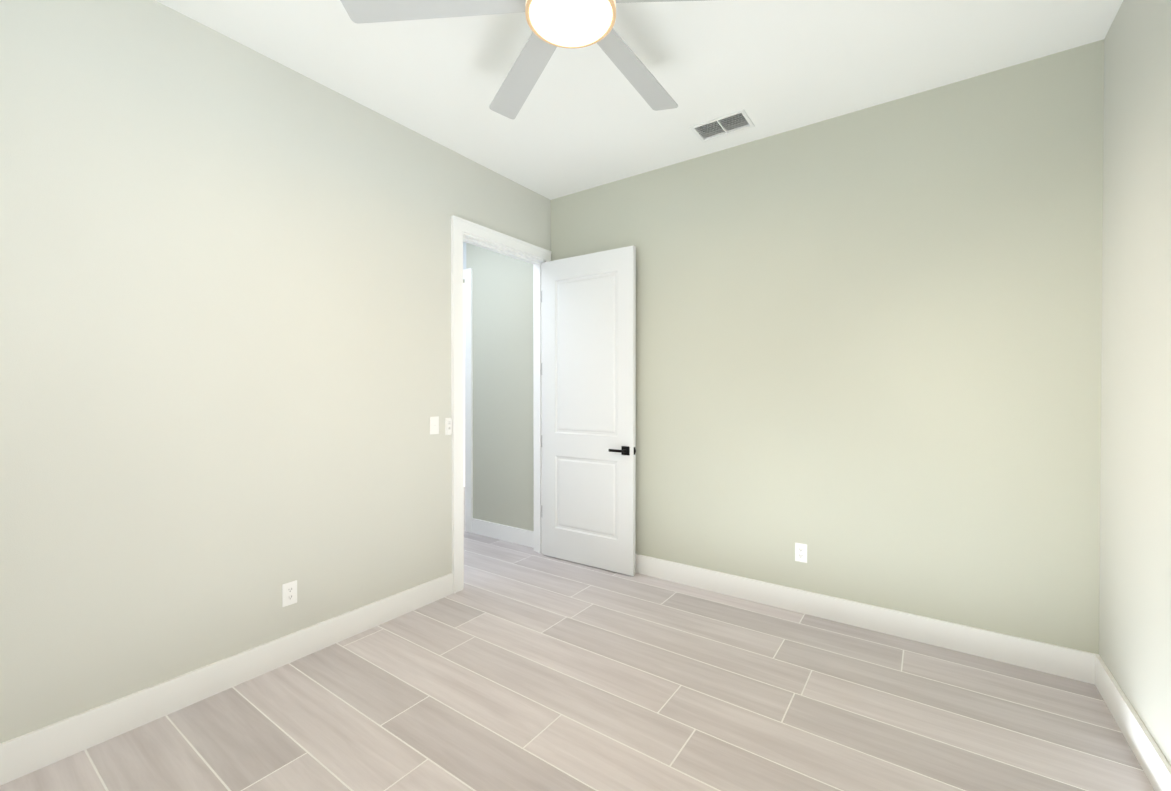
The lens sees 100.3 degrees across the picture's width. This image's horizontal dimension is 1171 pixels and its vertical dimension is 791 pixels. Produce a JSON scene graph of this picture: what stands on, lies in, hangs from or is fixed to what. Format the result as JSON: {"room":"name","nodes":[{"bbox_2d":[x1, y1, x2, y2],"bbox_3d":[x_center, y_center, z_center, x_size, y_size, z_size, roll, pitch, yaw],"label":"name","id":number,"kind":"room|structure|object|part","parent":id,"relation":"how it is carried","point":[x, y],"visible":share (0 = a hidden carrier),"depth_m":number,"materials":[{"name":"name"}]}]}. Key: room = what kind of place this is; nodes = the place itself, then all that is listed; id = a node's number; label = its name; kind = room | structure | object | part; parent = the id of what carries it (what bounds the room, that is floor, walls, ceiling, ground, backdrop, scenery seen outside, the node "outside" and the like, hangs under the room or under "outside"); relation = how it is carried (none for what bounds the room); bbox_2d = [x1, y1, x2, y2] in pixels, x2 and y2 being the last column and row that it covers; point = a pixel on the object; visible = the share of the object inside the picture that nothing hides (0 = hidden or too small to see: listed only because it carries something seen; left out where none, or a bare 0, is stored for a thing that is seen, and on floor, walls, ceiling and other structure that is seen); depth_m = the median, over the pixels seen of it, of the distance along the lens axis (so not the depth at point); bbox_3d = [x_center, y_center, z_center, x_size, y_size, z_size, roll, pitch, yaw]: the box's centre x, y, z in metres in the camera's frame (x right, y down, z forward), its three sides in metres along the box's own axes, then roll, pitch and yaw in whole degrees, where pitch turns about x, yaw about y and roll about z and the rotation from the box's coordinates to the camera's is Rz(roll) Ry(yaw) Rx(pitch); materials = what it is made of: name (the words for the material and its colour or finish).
{"room":"empty bedroom","nodes":[
{"label":"empty bedroom","id":0,"kind":"room"},
{"bbox_2d":[0,0,550,742],"bbox_3d":[-1.446,-0.152,2.649,0.120,3.000,3.820,0,1,35],"label":"wall","id":1,"kind":"structure","parent":0,"point":[224,328],"depth_m":2.17,"materials":[{"name":"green paint"}]},
{"bbox_2d":[0,573,452,785],"bbox_3d":[-1.650,1.281,2.253,0.015,0.140,2.620,0,1,35],"label":"baseboard","id":2,"kind":"structure","parent":1,"relation":"attached to","point":[30,752],"depth_m":2.14,"materials":[{"name":"white wood"}]},
{"bbox_2d":[282,580,296,606],"bbox_3d":[-1.497,1.003,2.476,0.008,0.115,0.070,0,1,35],"label":"outlet","id":3,"kind":"object","parent":1,"relation":"attached to","point":[289,593],"visible":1,"depth_m":2.47,"materials":[{"name":"white plastic"}]},
{"bbox_2d":[430,416,438,434],"bbox_3d":[-0.986,0.195,3.193,0.010,0.115,0.070,0,1,35],"label":"rocker light switch","id":4,"kind":"object","parent":1,"relation":"attached to","point":[434,425],"visible":1,"depth_m":3.19,"materials":[{"name":"white plastic"}]},
{"bbox_2d":[445,418,451,434],"bbox_3d":[-0.918,0.207,3.283,0.016,0.115,0.046,0,1,35],"label":"switch","id":5,"kind":"object","parent":1,"relation":"attached to","point":[448,426],"visible":1,"depth_m":3.27,"materials":[{"name":"white plastic"}]},
{"bbox_2d":[451,215,551,593],"bbox_3d":[-0.654,0.061,3.771,0.161,2.555,1.045,0,1,35],"label":"door frame","id":6,"kind":"structure","parent":1,"relation":"attached to","point":[459,226],"depth_m":3.37,"materials":[{"name":"white wood"}]},
{"bbox_2d":[541,245,635,575],"bbox_3d":[-0.010,0.114,3.853,0.910,2.432,0.134,0,1,34],"label":"door","id":7,"kind":"structure","parent":6,"relation":"attached to","point":[588,400],"depth_m":3.81,"materials":[{"name":"white wood"}]},
{"bbox_3d":[-0.362,0.073,4.109,0.041,1.915,0.043,0,1,34],"label":"door hinge","id":8,"kind":"part","parent":7,"relation":"part of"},
{"bbox_3d":[0.288,0.409,3.654,0.190,0.066,0.134,0,1,34],"label":"handle","id":9,"kind":"part","parent":7,"relation":"part of","materials":[{"name":"black metal"}]},
{"bbox_2d":[463,283,464,486],"bbox_3d":[0.691,-0.173,5.143,6.340,3.000,2.480,0,1,35],"label":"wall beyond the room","id":10,"kind":"structure","parent":0,"point":[464,379],"depth_m":7.02,"materials":[{"name":"white paint"}]},
{"bbox_2d":[0,487,1154,790],"bbox_3d":[-0.444,1.365,3.545,6.340,0.050,6.420,0,1,35],"label":"floor","id":11,"kind":"structure","parent":0,"point":[514,667],"depth_m":2.09,"materials":[{"name":"beige tile"}]},
{"bbox_2d":[155,0,1122,199],"bbox_3d":[-0.444,-1.685,3.520,6.340,0.050,6.420,0,1,35],"label":"ceiling","id":12,"kind":"structure","parent":0,"point":[587,117],"depth_m":2.43,"materials":[{"name":"paint"}]},
{"bbox_2d":[340,0,706,118],"bbox_3d":[-0.052,-1.476,1.735,1.516,0.337,1.662,0,1,35],"label":"ceiling fan","id":13,"kind":"object","parent":12,"relation":"hanging from","point":[555,24],"visible":1,"depth_m":1.80,"materials":[{"name":"silver metal"}]},
{"bbox_3d":[-0.534,-1.420,1.759,0.649,0.033,0.463,0,1,35],"label":"blade","id":14,"kind":"part","parent":13,"relation":"part of","materials":[{"name":"silver metal"}]},
{"bbox_3d":[-0.267,-1.423,2.168,0.667,0.033,0.426,0,1,35],"label":"blade","id":15,"kind":"part","parent":13,"relation":"part of","materials":[{"name":"silver metal"}]},
{"bbox_3d":[0.204,-1.423,2.142,0.141,0.033,0.703,0,1,35],"label":"blade","id":16,"kind":"part","parent":13,"relation":"part of","materials":[{"name":"silver metal"}]},
{"bbox_3d":[0.431,-1.420,1.711,0.649,0.033,0.463,0,1,35],"label":"blade","id":17,"kind":"part","parent":13,"relation":"part of","materials":[{"name":"silver metal"}]},
{"bbox_2d":[690,109,754,141],"bbox_3d":[0.840,-1.734,3.007,0.335,0.171,0.215,0,1,35],"label":"ceiling vent","id":18,"kind":"object","parent":12,"relation":"in","point":[740,117],"visible":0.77,"depth_m":3.02,"materials":[{"name":"white metal"}]},
{"bbox_2d":[463,39,1103,653],"bbox_3d":[0.555,-0.161,3.648,4.840,3.000,0.120,0,1,35],"label":"wall","id":19,"kind":"structure","parent":0,"point":[869,345],"depth_m":2.80,"materials":[{"name":"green paint"}]},
{"bbox_2d":[463,268,472,532],"bbox_3d":[-1.197,0.049,4.876,0.325,2.560,0.142,0,1,35],"label":"door frame","id":20,"kind":"structure","parent":19,"relation":"attached to","point":[467,275],"depth_m":4.74,"materials":[{"name":"white wood"}]},
{"bbox_2d":[472,518,533,547],"bbox_3d":[-0.749,1.263,4.496,0.855,0.140,0.015,0,1,35],"label":"baseboard","id":21,"kind":"structure","parent":19,"relation":"attached to","point":[515,535],"depth_m":4.47,"materials":[{"name":"white wood"}]},
{"bbox_2d":[795,542,806,562],"bbox_3d":[1.336,0.975,3.030,0.070,0.115,0.008,0,1,35],"label":"outlet","id":22,"kind":"object","parent":19,"relation":"attached to","point":[800,552],"visible":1,"depth_m":3.03,"materials":[{"name":"white plastic"}]},
{"bbox_2d":[635,554,1091,682],"bbox_3d":[1.035,1.273,3.239,3.270,0.140,0.015,0,1,35],"label":"baseboard","id":23,"kind":"structure","parent":19,"relation":"attached to","point":[1057,660],"depth_m":2.75,"materials":[{"name":"white wood"}]},
{"bbox_2d":[1099,0,1170,765],"bbox_3d":[1.349,-0.136,0.679,0.120,3.000,3.820,0,1,35],"label":"wall","id":24,"kind":"structure","parent":0,"point":[1135,578],"depth_m":1.88,"materials":[{"name":"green paint"}]},
{"bbox_2d":[1088,653,1170,790],"bbox_3d":[1.328,1.293,0.779,0.015,0.140,3.700,0,1,35],"label":"baseboard","id":25,"kind":"structure","parent":24,"relation":"attached to","point":[1157,769],"depth_m":1.86,"materials":[{"name":"white wood"}]}
]}

